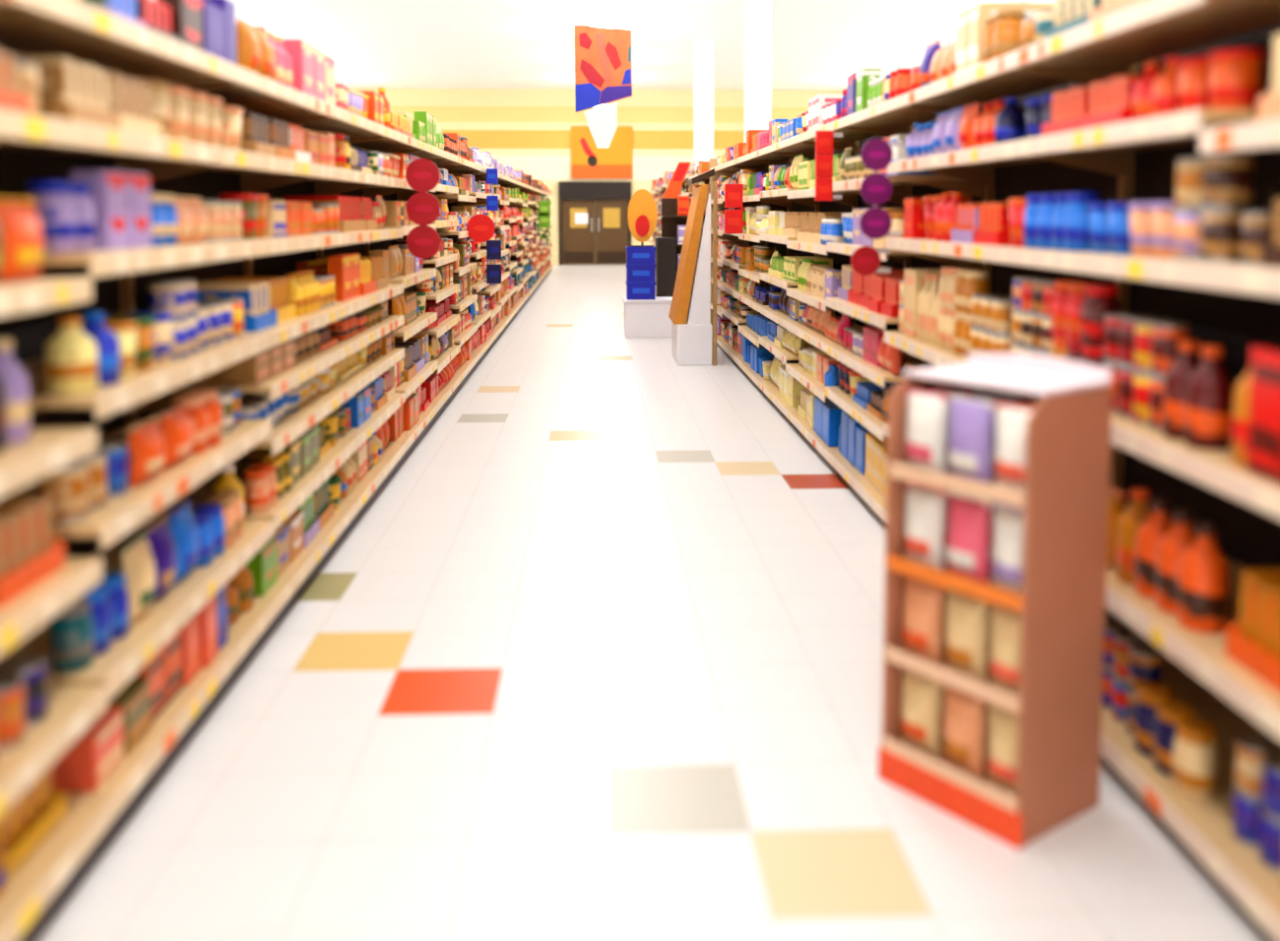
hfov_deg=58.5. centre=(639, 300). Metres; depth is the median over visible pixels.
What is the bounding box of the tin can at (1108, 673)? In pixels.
[1101,667,1113,709]
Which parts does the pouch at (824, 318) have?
printed panel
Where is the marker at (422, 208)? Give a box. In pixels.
[404,158,440,258]
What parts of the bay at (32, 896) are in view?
shelf, shelf, price rail, price rail, price rail, shelf, price rail, shelf, price rail, shelf, price rail, shelf, price rail, kick plate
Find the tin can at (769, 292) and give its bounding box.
[768,292,780,308]
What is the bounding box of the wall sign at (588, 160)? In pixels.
[571,126,632,178]
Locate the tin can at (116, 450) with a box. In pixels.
[97,440,128,499]
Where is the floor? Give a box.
[36,264,1268,940]
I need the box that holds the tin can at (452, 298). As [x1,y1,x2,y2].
[447,292,455,305]
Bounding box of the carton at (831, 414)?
[822,403,842,447]
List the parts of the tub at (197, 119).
lid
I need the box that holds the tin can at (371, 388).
[369,386,375,412]
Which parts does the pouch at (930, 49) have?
printed panel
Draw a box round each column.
[694,39,714,165]
[744,0,772,142]
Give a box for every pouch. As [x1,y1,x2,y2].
[0,197,43,282]
[118,531,155,626]
[126,416,164,488]
[144,515,176,603]
[158,403,192,470]
[167,501,198,586]
[173,196,192,244]
[186,196,207,243]
[236,16,260,73]
[251,23,273,78]
[374,194,386,229]
[376,426,383,447]
[381,420,388,448]
[387,246,398,278]
[388,295,401,331]
[392,245,402,276]
[397,293,406,327]
[428,334,440,359]
[428,343,434,360]
[434,372,442,390]
[436,128,442,148]
[436,268,442,290]
[436,371,445,387]
[438,128,444,149]
[438,169,443,184]
[438,336,443,353]
[440,369,447,384]
[441,332,447,352]
[443,365,450,382]
[447,362,453,378]
[448,173,454,187]
[449,174,457,194]
[455,351,463,368]
[460,343,467,359]
[460,346,466,363]
[467,303,475,320]
[468,237,477,253]
[470,333,475,350]
[473,300,478,319]
[479,256,486,266]
[506,164,511,178]
[509,245,514,254]
[720,178,727,195]
[723,177,731,193]
[730,244,736,258]
[746,279,752,294]
[749,280,757,296]
[750,212,756,234]
[752,214,756,234]
[769,250,781,267]
[769,356,778,383]
[773,165,781,189]
[773,359,782,386]
[776,164,786,189]
[778,288,785,312]
[780,167,787,188]
[781,290,789,315]
[781,329,790,347]
[783,166,792,188]
[785,331,795,352]
[786,296,792,314]
[789,155,798,188]
[790,335,806,354]
[793,153,804,188]
[801,304,811,324]
[806,306,817,327]
[812,308,823,331]
[819,309,833,332]
[836,314,853,344]
[838,147,854,180]
[877,331,890,371]
[885,343,904,376]
[900,667,941,759]
[902,575,944,666]
[903,480,946,571]
[905,388,948,473]
[919,39,941,86]
[929,46,947,83]
[931,384,972,469]
[932,111,949,154]
[940,41,956,78]
[940,683,944,739]
[942,587,946,650]
[942,684,986,780]
[943,490,948,560]
[944,107,963,152]
[944,587,989,684]
[946,491,991,584]
[948,394,993,484]
[950,45,956,74]
[959,102,980,149]
[974,391,1019,479]
[984,701,988,759]
[986,602,991,667]
[986,702,1019,796]
[988,501,993,574]
[989,602,1022,697]
[991,502,1024,595]
[994,402,1033,491]
[1020,397,1040,408]
[1106,485,1127,571]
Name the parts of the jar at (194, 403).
lid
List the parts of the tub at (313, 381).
lid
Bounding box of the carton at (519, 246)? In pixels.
[517,245,525,255]
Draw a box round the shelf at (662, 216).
[661,215,704,217]
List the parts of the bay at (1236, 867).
price rail, shelf, price rail, kick plate, shelf, price rail, shelf, price rail, price rail, shelf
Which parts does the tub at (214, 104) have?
lid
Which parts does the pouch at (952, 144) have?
printed panel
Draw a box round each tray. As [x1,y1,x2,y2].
[0,49,31,114]
[0,91,31,114]
[0,495,65,608]
[0,766,66,879]
[14,56,121,129]
[106,0,146,28]
[108,71,161,136]
[120,113,161,136]
[135,0,181,42]
[146,23,181,42]
[195,281,277,331]
[199,276,296,323]
[240,112,276,156]
[240,136,276,156]
[248,426,330,460]
[248,440,330,460]
[268,118,296,160]
[271,143,296,160]
[272,194,355,232]
[286,123,311,162]
[295,149,311,162]
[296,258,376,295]
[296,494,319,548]
[303,516,319,548]
[313,479,334,530]
[314,256,387,290]
[315,501,334,530]
[317,327,336,351]
[320,337,336,351]
[334,358,352,382]
[334,368,352,382]
[339,377,386,410]
[345,352,362,374]
[346,195,366,231]
[346,362,362,374]
[350,147,362,172]
[350,164,362,172]
[355,218,366,231]
[356,149,372,173]
[357,196,377,230]
[360,217,377,230]
[362,166,372,173]
[379,371,395,401]
[383,385,395,401]
[390,110,401,132]
[390,125,401,132]
[394,111,416,138]
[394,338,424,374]
[394,344,416,382]
[397,113,407,135]
[403,363,416,382]
[404,117,413,137]
[421,386,429,411]
[425,303,446,320]
[426,298,451,318]
[433,176,465,194]
[434,306,442,323]
[438,168,450,186]
[438,241,444,256]
[440,239,447,255]
[461,203,493,217]
[462,177,469,195]
[467,147,474,162]
[471,256,493,264]
[472,149,479,164]
[474,181,480,192]
[484,320,491,335]
[488,297,496,309]
[501,285,506,297]
[505,244,517,253]
[507,275,512,289]
[716,268,728,279]
[749,173,756,195]
[750,133,757,152]
[752,289,781,302]
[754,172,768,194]
[755,131,765,150]
[758,291,769,305]
[768,256,783,275]
[768,320,778,342]
[773,257,783,278]
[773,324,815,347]
[776,211,785,235]
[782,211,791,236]
[788,211,819,237]
[797,212,808,241]
[797,388,812,420]
[804,212,817,243]
[809,159,816,189]
[809,179,815,189]
[813,212,843,244]
[813,231,821,244]
[832,154,860,182]
[832,174,843,182]
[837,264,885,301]
[837,285,851,301]
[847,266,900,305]
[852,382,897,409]
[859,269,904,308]
[859,292,870,308]
[866,390,885,420]
[866,402,882,420]
[867,274,904,313]
[867,296,885,313]
[880,277,903,318]
[880,300,898,318]
[951,202,979,243]
[951,227,979,243]
[973,225,1011,245]
[1041,86,1090,135]
[1041,115,1085,135]
[1043,0,1101,40]
[1043,12,1089,40]
[1078,74,1144,129]
[1078,105,1133,129]
[1088,0,1147,22]
[1224,569,1279,693]
[1258,34,1279,122]
[1258,90,1279,122]
[1260,198,1279,267]
[1260,240,1279,267]
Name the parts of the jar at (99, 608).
lid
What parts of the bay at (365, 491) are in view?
panel, shelf, shelf, shelf, shelf, shelf, shelf, shelf, shelf, kick plate, price rail, price rail, price rail, price rail, price rail, price rail, price rail, price rail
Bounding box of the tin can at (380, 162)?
[378,152,383,175]
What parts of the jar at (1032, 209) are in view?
lid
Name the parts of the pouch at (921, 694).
printed panel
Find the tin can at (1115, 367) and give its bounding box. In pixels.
[1102,362,1119,413]
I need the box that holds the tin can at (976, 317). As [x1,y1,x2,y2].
[970,294,999,328]
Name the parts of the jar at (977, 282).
lid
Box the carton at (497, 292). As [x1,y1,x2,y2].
[481,290,499,301]
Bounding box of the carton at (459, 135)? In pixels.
[458,134,460,157]
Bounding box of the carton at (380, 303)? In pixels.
[372,301,384,319]
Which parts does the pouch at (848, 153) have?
printed panel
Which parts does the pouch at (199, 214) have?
printed panel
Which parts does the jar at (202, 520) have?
lid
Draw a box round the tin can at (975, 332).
[970,327,981,353]
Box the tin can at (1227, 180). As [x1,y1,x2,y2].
[1201,155,1254,208]
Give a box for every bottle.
[0,338,30,445]
[0,379,5,451]
[0,845,4,895]
[45,317,98,394]
[80,312,121,385]
[211,463,245,526]
[225,582,239,624]
[226,603,229,633]
[227,566,253,613]
[256,25,276,81]
[265,30,283,84]
[272,35,293,88]
[285,273,303,317]
[293,272,310,314]
[299,271,316,312]
[304,269,320,310]
[332,467,346,498]
[339,461,353,492]
[345,457,356,486]
[373,431,382,460]
[373,442,378,464]
[378,87,390,128]
[416,299,419,317]
[425,306,435,327]
[428,305,438,326]
[460,137,466,159]
[471,146,481,165]
[495,228,506,242]
[501,256,506,265]
[504,304,508,316]
[723,324,728,340]
[725,329,728,342]
[732,328,737,348]
[733,299,739,313]
[734,335,737,350]
[735,300,740,314]
[761,214,767,233]
[763,217,767,233]
[797,258,805,288]
[800,258,810,289]
[803,259,813,290]
[806,263,816,291]
[808,264,819,292]
[824,364,835,386]
[825,317,834,337]
[827,366,839,385]
[828,318,838,338]
[830,320,839,340]
[833,320,839,342]
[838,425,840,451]
[905,123,924,159]
[917,273,934,340]
[924,274,941,342]
[932,290,941,345]
[934,192,952,241]
[942,192,963,241]
[973,103,993,147]
[983,100,1005,145]
[994,97,1026,143]
[1115,488,1151,585]
[1132,62,1161,120]
[1134,498,1172,599]
[1152,56,1182,117]
[1155,509,1195,615]
[1161,340,1201,441]
[1177,521,1228,634]
[1184,345,1235,450]
[1231,345,1273,468]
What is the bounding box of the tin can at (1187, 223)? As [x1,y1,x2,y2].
[1172,209,1202,260]
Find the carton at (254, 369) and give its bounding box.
[183,350,270,384]
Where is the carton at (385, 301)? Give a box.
[384,299,387,318]
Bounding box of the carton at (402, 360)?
[400,358,404,383]
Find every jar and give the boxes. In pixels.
[27,181,76,253]
[49,597,93,672]
[69,183,95,252]
[79,584,111,655]
[97,572,128,640]
[150,193,165,246]
[160,193,178,245]
[172,393,207,454]
[187,388,221,447]
[192,512,213,568]
[194,503,225,557]
[205,496,235,547]
[214,488,243,538]
[242,468,269,512]
[252,462,277,505]
[259,456,284,498]
[267,451,292,492]
[289,337,298,363]
[294,334,305,360]
[302,331,313,357]
[310,328,319,353]
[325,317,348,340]
[334,133,346,169]
[343,135,350,169]
[346,315,353,337]
[351,313,357,334]
[354,314,363,332]
[355,312,366,329]
[372,201,378,228]
[375,201,381,229]
[390,330,394,350]
[422,123,425,142]
[442,133,448,151]
[448,137,452,153]
[450,138,454,154]
[453,139,457,155]
[454,311,465,329]
[456,310,467,328]
[458,214,461,231]
[472,261,482,281]
[476,262,481,282]
[484,183,489,192]
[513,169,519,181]
[523,257,530,271]
[726,246,732,258]
[739,169,743,184]
[742,169,756,193]
[763,131,766,147]
[763,173,767,191]
[765,131,768,146]
[765,173,768,191]
[766,214,768,234]
[769,286,780,292]
[795,113,803,135]
[820,219,825,244]
[823,219,829,245]
[827,219,831,242]
[830,219,843,242]
[840,89,846,118]
[844,87,847,116]
[844,212,851,243]
[848,212,852,244]
[867,80,875,108]
[872,78,880,106]
[877,75,885,104]
[882,73,886,102]
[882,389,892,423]
[884,73,891,101]
[887,212,895,237]
[888,70,896,99]
[892,212,903,237]
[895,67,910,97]
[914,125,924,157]
[921,123,931,156]
[928,121,935,155]
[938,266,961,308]
[938,307,950,348]
[947,268,971,310]
[947,310,957,351]
[954,312,965,354]
[955,269,978,312]
[962,270,990,315]
[962,314,971,357]
[982,14,997,63]
[993,7,1024,59]
[1024,193,1041,248]
[1036,193,1057,249]
[1050,336,1069,358]
[1051,280,1086,338]
[1052,192,1070,250]
[1064,192,1100,252]
[1065,282,1100,342]
[1065,340,1084,362]
[1081,284,1120,347]
[1081,345,1103,367]
[1134,685,1173,758]
[1153,702,1195,776]
[1172,719,1217,800]
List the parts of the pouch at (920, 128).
lid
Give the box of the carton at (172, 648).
[163,630,184,705]
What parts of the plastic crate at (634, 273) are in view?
handle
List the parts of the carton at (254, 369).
printed panel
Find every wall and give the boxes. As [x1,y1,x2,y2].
[350,88,842,264]
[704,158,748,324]
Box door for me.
[558,181,631,264]
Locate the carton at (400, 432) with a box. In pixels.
[397,406,402,437]
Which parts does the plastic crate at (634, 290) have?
handle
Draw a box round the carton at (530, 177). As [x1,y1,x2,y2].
[528,175,531,186]
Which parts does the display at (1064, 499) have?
panel, panel, panel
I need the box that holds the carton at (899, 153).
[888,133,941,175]
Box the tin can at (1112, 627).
[1103,620,1129,669]
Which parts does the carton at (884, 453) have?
printed panel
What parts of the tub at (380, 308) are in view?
lid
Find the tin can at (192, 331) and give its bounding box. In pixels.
[186,317,197,355]
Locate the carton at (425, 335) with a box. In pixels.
[413,333,428,364]
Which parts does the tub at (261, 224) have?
lid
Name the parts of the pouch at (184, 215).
printed panel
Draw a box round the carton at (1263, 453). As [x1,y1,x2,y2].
[1245,350,1279,484]
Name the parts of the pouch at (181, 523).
printed panel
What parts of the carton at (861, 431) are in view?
printed panel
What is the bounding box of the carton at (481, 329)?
[477,323,484,344]
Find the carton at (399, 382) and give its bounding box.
[396,360,401,386]
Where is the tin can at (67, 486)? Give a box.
[38,458,88,522]
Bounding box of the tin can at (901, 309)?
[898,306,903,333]
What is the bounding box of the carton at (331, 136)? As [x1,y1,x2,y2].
[316,131,335,167]
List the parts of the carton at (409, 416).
printed panel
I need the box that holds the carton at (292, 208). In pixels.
[285,200,301,236]
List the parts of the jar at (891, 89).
lid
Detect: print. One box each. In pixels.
[109,182,127,232]
[132,183,149,231]
[184,0,200,42]
[207,12,223,52]
[264,549,275,578]
[278,534,289,563]
[292,448,300,474]
[293,520,302,547]
[304,50,313,86]
[304,440,311,465]
[312,432,319,456]
[316,57,323,92]
[326,63,334,96]
[344,261,351,289]
[352,259,359,287]
[358,398,363,418]
[365,393,370,412]
[384,255,388,276]
[386,335,390,348]
[396,204,400,220]
[400,204,403,220]
[405,256,409,268]
[410,256,413,267]
[413,171,431,179]
[413,204,432,212]
[414,238,432,246]
[472,225,488,231]
[488,200,496,205]
[488,247,498,253]
[489,270,499,276]
[540,206,548,210]
[540,217,548,222]
[727,192,740,199]
[727,217,739,225]
[812,270,817,288]
[812,355,816,372]
[817,359,821,375]
[818,186,830,192]
[818,272,824,291]
[819,138,831,145]
[819,162,831,169]
[823,362,838,376]
[825,274,840,294]
[847,80,852,108]
[853,213,860,236]
[856,75,876,105]
[858,257,874,263]
[863,331,869,353]
[867,219,885,226]
[868,151,886,158]
[868,185,885,191]
[871,335,877,357]
[904,203,924,229]
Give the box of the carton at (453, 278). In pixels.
[452,277,462,299]
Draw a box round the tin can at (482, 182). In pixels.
[481,181,484,192]
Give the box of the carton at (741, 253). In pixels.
[738,247,775,264]
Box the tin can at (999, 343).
[991,333,1012,352]
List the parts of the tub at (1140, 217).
lid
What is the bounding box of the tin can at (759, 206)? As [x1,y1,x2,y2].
[759,205,761,220]
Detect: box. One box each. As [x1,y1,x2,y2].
[69,170,129,250]
[127,172,152,248]
[159,0,203,52]
[202,0,226,61]
[246,537,277,596]
[267,439,301,486]
[272,523,290,577]
[282,38,315,97]
[282,510,304,563]
[296,431,312,477]
[307,424,319,467]
[314,47,325,102]
[324,53,335,106]
[327,255,352,301]
[338,253,360,297]
[342,391,364,428]
[359,386,370,422]
[368,250,389,284]
[380,331,391,354]
[384,200,400,226]
[398,249,410,275]
[399,200,404,226]
[399,248,414,273]
[403,201,408,225]
[404,247,419,272]
[408,154,415,160]
[412,120,422,141]
[413,111,430,144]
[429,114,432,145]
[432,115,436,146]
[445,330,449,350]
[462,174,472,191]
[464,339,471,360]
[472,175,474,191]
[474,180,481,192]
[486,292,496,303]
[717,239,726,259]
[719,154,723,164]
[719,214,722,230]
[720,240,730,260]
[728,267,738,286]
[728,321,741,347]
[734,275,742,291]
[737,330,741,354]
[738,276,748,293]
[741,333,745,356]
[743,337,753,362]
[745,247,754,269]
[746,209,756,234]
[747,173,754,195]
[748,248,754,270]
[768,121,771,145]
[768,210,771,234]
[771,118,787,144]
[771,210,783,234]
[778,365,785,398]
[783,369,788,402]
[787,373,805,407]
[811,265,827,296]
[811,350,826,378]
[816,353,831,383]
[817,267,834,299]
[823,357,840,383]
[824,269,841,299]
[846,72,856,116]
[852,208,862,245]
[852,331,863,355]
[855,68,882,112]
[861,207,873,246]
[862,325,883,362]
[870,329,885,367]
[873,207,902,248]
[903,197,925,238]
[904,364,931,370]
[973,202,1011,245]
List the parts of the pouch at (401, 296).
printed panel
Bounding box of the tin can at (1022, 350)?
[1019,346,1030,353]
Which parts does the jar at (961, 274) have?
lid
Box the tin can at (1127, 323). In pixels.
[1118,316,1153,369]
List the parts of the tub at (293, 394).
lid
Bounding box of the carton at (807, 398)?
[806,393,809,423]
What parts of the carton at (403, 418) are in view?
printed panel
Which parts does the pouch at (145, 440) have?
printed panel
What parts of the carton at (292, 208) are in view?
printed panel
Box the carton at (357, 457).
[349,444,364,482]
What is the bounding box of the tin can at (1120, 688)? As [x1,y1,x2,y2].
[1111,676,1128,724]
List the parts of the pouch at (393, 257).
printed panel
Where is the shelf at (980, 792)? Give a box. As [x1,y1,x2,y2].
[883,735,1017,813]
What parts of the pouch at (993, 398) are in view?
printed panel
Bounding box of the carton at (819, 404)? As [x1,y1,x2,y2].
[816,398,834,440]
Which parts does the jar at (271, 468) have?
lid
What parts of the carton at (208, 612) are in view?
printed panel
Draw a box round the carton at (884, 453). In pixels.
[881,450,887,497]
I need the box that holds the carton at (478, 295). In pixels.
[477,295,485,311]
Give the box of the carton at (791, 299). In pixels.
[789,298,797,319]
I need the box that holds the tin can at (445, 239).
[440,238,447,250]
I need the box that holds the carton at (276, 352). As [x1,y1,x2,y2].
[265,345,283,377]
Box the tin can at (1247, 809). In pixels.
[1232,787,1262,848]
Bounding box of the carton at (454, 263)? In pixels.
[425,250,457,269]
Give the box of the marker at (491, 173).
[481,168,498,210]
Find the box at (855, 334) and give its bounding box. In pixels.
[852,331,863,355]
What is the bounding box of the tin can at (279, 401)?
[275,394,283,422]
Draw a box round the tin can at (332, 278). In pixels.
[315,274,335,305]
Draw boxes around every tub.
[80,0,107,11]
[138,78,171,137]
[167,85,191,141]
[187,90,208,144]
[204,96,222,146]
[217,193,258,239]
[219,106,243,150]
[255,193,268,238]
[288,388,301,412]
[293,383,310,405]
[303,377,319,398]
[314,368,330,393]
[316,409,338,447]
[327,474,341,511]
[328,364,337,388]
[335,82,345,109]
[343,86,349,111]
[347,88,356,113]
[354,91,359,115]
[356,345,368,366]
[357,91,364,117]
[358,310,373,327]
[362,94,369,119]
[363,308,378,325]
[366,342,373,363]
[367,306,383,322]
[371,339,378,360]
[376,336,382,357]
[383,152,392,177]
[390,154,396,177]
[395,155,399,178]
[398,244,407,248]
[407,291,426,316]
[419,258,423,269]
[436,130,439,147]
[437,211,452,232]
[451,211,455,231]
[453,269,473,284]
[468,205,486,215]
[471,268,475,285]
[483,185,497,199]
[501,278,507,290]
[721,293,728,308]
[723,294,731,302]
[728,297,737,311]
[729,147,733,160]
[740,303,760,315]
[741,206,746,230]
[745,206,756,217]
[751,315,755,331]
[755,314,764,334]
[758,316,767,336]
[758,357,771,375]
[759,358,772,377]
[760,318,768,336]
[762,360,772,380]
[763,319,771,336]
[776,125,780,141]
[778,124,782,140]
[801,112,806,132]
[802,348,821,372]
[805,110,808,130]
[806,350,812,374]
[821,105,827,125]
[825,102,831,123]
[831,100,835,121]
[834,98,841,120]
[837,363,847,389]
[841,212,847,243]
[842,367,852,394]
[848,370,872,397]
[863,165,870,177]
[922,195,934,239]
[932,194,971,211]
[1008,197,1028,247]
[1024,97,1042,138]
[1040,94,1052,124]
[1088,202,1110,253]
[1106,202,1132,255]
[1128,201,1153,256]
[1150,201,1201,257]
[1176,56,1212,112]
[1208,48,1266,109]
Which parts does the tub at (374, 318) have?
lid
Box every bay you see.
[0,0,111,940]
[0,1,276,861]
[130,76,358,640]
[250,112,406,531]
[322,132,438,467]
[369,146,460,423]
[402,156,477,392]
[431,163,491,370]
[446,171,502,353]
[460,173,510,338]
[479,177,517,327]
[484,180,523,317]
[494,183,528,309]
[504,185,533,302]
[513,189,540,290]
[517,190,543,286]
[518,187,536,296]
[529,192,548,278]
[532,191,546,282]
[540,193,551,274]
[544,193,553,272]
[651,190,664,277]
[654,187,660,276]
[657,187,666,234]
[681,173,709,195]
[683,179,709,185]
[689,173,709,198]
[709,164,766,352]
[721,157,787,370]
[737,149,815,392]
[758,138,852,423]
[785,123,904,465]
[823,100,985,525]
[881,60,1121,522]
[986,0,1279,853]
[1173,119,1279,940]
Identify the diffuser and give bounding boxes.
[591,10,614,28]
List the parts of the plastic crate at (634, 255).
handle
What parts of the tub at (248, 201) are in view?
lid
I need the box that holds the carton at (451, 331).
[429,327,454,347]
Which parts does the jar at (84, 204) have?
lid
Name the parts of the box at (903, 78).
lid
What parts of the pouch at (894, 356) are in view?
printed panel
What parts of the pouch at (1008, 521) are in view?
printed panel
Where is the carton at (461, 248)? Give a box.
[452,245,464,266]
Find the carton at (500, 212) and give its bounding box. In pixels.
[498,209,502,225]
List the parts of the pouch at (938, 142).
printed panel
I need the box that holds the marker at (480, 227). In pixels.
[466,214,495,242]
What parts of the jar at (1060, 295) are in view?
lid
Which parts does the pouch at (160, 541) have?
printed panel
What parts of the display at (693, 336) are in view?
panel, panel, post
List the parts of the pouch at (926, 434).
printed panel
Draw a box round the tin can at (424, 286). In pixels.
[415,277,431,295]
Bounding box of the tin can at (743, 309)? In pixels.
[741,307,751,319]
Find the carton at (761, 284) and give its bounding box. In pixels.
[733,274,764,288]
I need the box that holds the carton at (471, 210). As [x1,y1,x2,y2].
[450,206,474,218]
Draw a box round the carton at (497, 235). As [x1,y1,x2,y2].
[485,234,504,250]
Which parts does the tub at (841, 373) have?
lid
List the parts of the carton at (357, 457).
printed panel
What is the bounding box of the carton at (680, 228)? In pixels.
[677,225,686,244]
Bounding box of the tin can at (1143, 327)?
[1134,319,1170,373]
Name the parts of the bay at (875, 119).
price rail, price rail, price rail, shelf, price rail, shelf, price rail, kick plate, price rail, price rail, shelf, shelf, shelf, shelf, shelf, panel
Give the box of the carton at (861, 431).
[854,426,871,475]
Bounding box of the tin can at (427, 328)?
[421,324,430,330]
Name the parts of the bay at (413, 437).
panel, shelf, shelf, shelf, shelf, shelf, shelf, shelf, kick plate, price rail, price rail, price rail, price rail, price rail, price rail, price rail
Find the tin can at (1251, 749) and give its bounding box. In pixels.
[1234,734,1279,799]
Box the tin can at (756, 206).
[756,205,758,220]
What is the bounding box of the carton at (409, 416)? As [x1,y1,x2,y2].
[403,397,414,430]
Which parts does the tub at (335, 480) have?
lid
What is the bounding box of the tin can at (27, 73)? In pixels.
[15,61,40,116]
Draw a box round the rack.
[655,197,704,297]
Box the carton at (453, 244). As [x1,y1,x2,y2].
[452,244,466,265]
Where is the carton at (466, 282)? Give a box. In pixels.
[452,273,467,296]
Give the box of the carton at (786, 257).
[783,256,820,279]
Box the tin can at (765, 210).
[761,205,770,220]
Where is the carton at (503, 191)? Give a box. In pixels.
[499,188,506,200]
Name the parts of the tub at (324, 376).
lid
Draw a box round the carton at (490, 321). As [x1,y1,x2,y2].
[486,319,492,331]
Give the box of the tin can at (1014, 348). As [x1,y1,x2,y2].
[1011,343,1020,352]
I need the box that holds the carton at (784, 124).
[782,122,785,140]
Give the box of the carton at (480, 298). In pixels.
[452,296,484,315]
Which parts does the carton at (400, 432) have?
printed panel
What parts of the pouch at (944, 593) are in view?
printed panel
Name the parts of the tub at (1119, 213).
lid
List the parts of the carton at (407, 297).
printed panel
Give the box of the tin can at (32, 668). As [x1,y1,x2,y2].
[0,654,48,727]
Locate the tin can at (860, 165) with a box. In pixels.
[856,155,864,179]
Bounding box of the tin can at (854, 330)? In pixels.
[848,328,863,352]
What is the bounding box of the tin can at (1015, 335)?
[1011,310,1021,344]
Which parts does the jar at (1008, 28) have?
lid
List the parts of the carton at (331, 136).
printed panel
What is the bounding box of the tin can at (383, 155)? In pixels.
[382,153,384,176]
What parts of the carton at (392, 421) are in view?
printed panel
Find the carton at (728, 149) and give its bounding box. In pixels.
[726,146,733,162]
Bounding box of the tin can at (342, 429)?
[336,410,346,437]
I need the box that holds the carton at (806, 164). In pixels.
[802,160,812,190]
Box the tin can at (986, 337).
[980,330,992,353]
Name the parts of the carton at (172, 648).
printed panel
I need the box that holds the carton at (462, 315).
[459,314,464,332]
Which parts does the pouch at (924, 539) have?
printed panel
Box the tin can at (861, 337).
[858,333,863,357]
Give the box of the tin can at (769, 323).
[767,321,770,337]
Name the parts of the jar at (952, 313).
lid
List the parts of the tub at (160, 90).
lid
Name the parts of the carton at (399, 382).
printed panel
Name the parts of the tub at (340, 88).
lid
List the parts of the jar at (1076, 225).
lid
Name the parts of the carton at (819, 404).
printed panel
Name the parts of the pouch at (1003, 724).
printed panel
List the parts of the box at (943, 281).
lid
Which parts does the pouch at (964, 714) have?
printed panel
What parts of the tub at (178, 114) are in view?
lid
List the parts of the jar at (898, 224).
lid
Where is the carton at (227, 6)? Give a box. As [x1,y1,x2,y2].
[205,0,237,65]
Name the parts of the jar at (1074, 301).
lid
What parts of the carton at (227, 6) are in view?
printed panel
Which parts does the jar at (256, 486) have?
lid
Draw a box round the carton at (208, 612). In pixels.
[196,595,218,668]
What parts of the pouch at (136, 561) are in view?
printed panel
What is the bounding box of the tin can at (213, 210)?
[200,200,221,242]
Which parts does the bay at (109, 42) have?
panel, shelf, shelf, shelf, shelf, shelf, shelf, shelf, price rail, price rail, price rail, kick plate, price rail, price rail, price rail, price rail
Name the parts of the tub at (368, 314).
lid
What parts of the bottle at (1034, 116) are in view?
lid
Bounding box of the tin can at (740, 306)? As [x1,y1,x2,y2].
[739,306,749,319]
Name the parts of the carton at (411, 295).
printed panel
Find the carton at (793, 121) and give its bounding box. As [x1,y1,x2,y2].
[789,118,796,137]
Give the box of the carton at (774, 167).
[770,165,793,190]
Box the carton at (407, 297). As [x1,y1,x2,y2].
[387,295,410,325]
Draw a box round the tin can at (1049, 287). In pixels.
[1042,281,1055,319]
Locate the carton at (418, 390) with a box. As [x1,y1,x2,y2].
[416,384,421,414]
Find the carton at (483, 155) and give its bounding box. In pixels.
[479,152,487,168]
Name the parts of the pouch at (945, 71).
printed panel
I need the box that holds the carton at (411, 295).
[403,294,414,322]
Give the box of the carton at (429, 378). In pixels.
[426,377,436,398]
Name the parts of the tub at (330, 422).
lid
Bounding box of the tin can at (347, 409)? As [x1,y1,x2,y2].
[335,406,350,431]
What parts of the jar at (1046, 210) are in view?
lid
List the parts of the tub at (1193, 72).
lid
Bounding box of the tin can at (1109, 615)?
[1104,609,1116,620]
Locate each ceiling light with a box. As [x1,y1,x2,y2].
[591,1,614,28]
[593,0,613,1]
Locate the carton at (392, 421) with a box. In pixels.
[386,409,398,442]
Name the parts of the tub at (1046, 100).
lid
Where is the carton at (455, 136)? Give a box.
[442,132,458,156]
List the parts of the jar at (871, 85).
lid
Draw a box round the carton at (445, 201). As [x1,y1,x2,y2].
[444,198,447,220]
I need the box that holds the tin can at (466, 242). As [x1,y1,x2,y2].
[457,240,468,252]
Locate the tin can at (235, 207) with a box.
[229,201,242,240]
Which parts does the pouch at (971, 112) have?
printed panel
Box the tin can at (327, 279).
[313,275,329,307]
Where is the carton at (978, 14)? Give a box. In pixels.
[965,1,1054,69]
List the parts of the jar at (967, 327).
lid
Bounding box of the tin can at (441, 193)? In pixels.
[439,179,450,194]
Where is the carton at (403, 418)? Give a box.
[400,403,404,432]
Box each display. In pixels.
[668,168,717,365]
[878,352,1112,850]
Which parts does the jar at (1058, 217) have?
lid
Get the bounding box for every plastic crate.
[625,246,655,264]
[625,263,655,282]
[625,280,655,300]
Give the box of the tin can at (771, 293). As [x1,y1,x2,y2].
[770,293,780,309]
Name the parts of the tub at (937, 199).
lid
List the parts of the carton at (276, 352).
printed panel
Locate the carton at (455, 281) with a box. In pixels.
[452,278,461,300]
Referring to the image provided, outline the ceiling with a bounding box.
[230,0,1055,90]
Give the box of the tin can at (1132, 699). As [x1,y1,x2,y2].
[1126,690,1138,737]
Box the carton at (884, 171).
[880,136,890,175]
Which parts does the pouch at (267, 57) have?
printed panel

